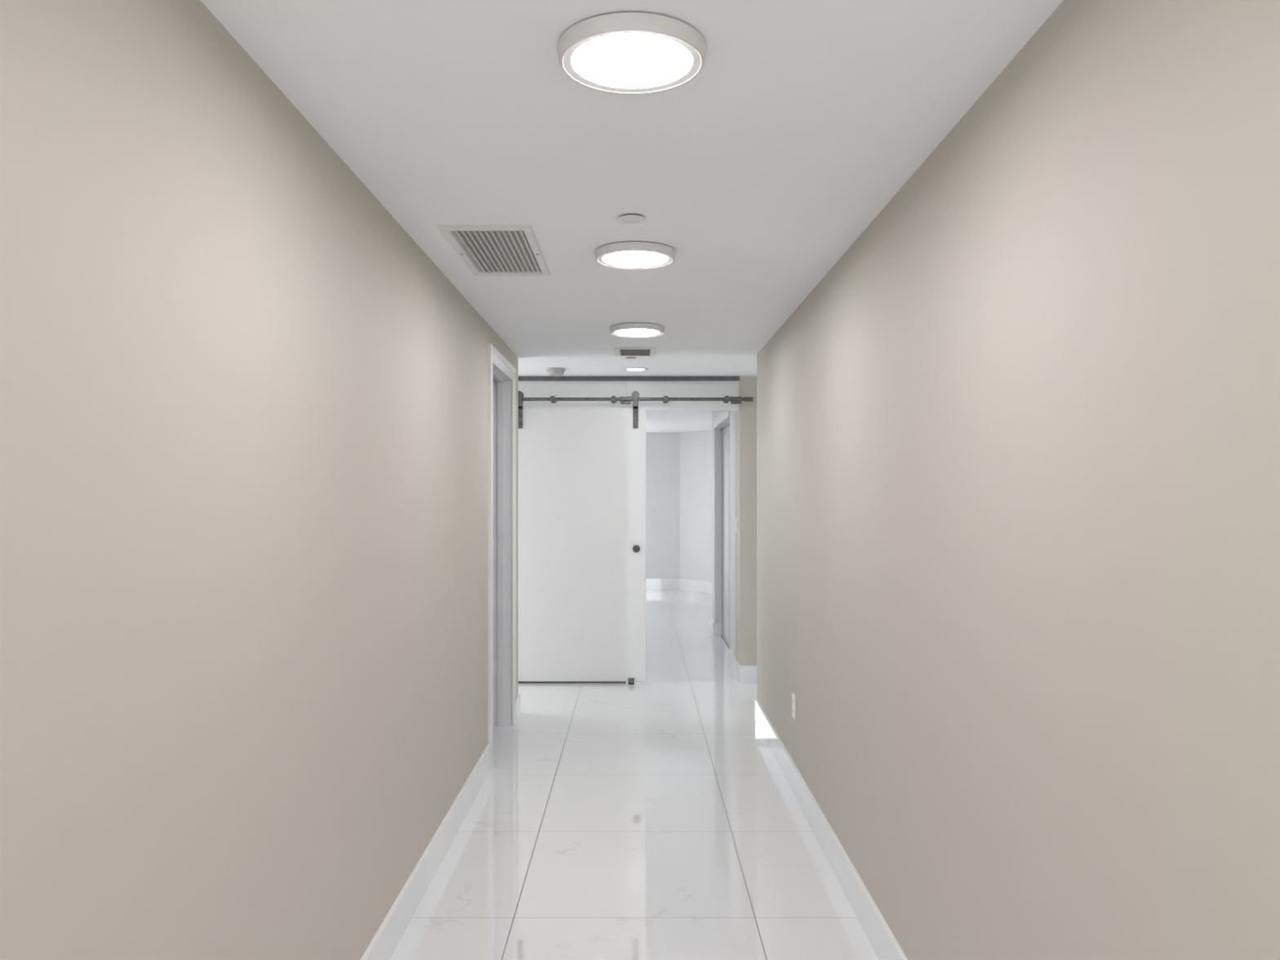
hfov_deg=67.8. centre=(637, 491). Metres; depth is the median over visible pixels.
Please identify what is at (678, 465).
wall
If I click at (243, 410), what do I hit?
wall
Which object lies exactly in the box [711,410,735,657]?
wall
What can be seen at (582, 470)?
door
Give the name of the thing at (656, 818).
floor
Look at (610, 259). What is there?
diffuser
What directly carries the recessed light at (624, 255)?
in the ceiling
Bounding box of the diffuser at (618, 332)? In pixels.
[614,328,659,336]
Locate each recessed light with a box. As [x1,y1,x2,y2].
[557,12,706,93]
[595,241,675,269]
[609,322,664,337]
[622,367,648,371]
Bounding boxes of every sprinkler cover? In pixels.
[617,213,644,223]
[625,357,636,359]
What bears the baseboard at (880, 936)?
attached to the wall at (1018, 446)
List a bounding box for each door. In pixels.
[493,364,511,726]
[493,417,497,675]
[518,391,753,681]
[721,425,729,648]
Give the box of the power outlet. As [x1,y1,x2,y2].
[791,693,795,719]
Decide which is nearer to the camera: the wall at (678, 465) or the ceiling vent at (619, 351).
the ceiling vent at (619, 351)
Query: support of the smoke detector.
attached to the ceiling
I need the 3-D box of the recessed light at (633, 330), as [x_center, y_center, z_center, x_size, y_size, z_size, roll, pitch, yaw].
[-0.002,-0.903,5.317,0.306,0.034,0.306,0,0,0]
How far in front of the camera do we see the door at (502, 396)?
6.17 m
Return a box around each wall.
[0,0,518,959]
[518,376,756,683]
[645,430,711,582]
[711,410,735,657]
[756,0,1279,959]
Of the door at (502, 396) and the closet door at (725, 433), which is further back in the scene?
the closet door at (725, 433)
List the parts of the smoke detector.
mounting plate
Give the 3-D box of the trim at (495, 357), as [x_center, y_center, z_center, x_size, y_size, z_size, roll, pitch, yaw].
[-0.808,0.354,5.730,0.020,2.328,1.046,0,0,0]
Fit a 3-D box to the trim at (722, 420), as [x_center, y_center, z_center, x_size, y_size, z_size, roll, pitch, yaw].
[0.840,-0.710,9.190,0.082,0.085,1.680,0,0,0]
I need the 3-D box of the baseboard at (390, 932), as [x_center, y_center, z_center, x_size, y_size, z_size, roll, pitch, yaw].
[-1.851,1.449,1.667,2.097,0.138,9.735,0,0,0]
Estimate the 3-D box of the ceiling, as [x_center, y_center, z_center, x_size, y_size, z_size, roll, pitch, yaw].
[0.600,-0.970,6.000,7.200,0.100,18.400,0,0,0]
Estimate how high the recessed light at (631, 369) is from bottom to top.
0.006 m
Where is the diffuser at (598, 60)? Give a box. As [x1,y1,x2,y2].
[571,33,693,88]
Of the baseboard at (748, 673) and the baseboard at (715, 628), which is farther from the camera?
the baseboard at (715, 628)
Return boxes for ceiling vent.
[436,225,550,275]
[613,346,657,356]
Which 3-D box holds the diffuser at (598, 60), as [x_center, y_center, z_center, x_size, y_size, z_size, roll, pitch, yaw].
[-0.012,-0.900,1.972,0.252,0.021,0.252,0,0,0]
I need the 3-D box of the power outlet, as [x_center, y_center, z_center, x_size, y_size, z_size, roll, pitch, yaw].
[0.792,1.088,4.835,0.009,0.122,0.076,0,0,0]
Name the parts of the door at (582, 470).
finger pull, door rail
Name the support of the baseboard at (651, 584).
attached to the wall at (678, 465)
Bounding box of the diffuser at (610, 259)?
[602,251,668,266]
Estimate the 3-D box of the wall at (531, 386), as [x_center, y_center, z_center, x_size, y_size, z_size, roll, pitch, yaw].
[0.876,0.299,7.733,4.248,2.438,0.354,0,0,0]
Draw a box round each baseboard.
[360,693,520,959]
[645,578,711,593]
[710,618,738,681]
[739,665,756,683]
[754,697,907,959]
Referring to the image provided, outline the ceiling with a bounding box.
[200,0,1063,432]
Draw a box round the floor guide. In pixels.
[626,677,641,684]
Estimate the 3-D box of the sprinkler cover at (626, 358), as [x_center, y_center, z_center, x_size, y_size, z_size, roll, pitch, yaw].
[-0.046,-0.914,6.530,0.080,0.010,0.080,0,0,0]
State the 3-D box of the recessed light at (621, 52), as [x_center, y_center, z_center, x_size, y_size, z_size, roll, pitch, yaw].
[-0.012,-0.903,1.972,0.306,0.034,0.306,0,0,0]
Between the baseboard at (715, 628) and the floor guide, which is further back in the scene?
the baseboard at (715, 628)
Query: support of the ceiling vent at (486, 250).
in the ceiling
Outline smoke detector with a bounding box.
[546,367,565,376]
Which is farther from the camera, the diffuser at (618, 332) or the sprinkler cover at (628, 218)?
the diffuser at (618, 332)
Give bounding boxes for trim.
[488,343,515,769]
[713,410,729,428]
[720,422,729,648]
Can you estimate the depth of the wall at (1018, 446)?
1.82 m
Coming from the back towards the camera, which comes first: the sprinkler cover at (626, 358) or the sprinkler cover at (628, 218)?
the sprinkler cover at (626, 358)
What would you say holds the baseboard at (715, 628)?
attached to the wall at (716, 433)
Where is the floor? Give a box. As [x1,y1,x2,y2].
[390,589,878,959]

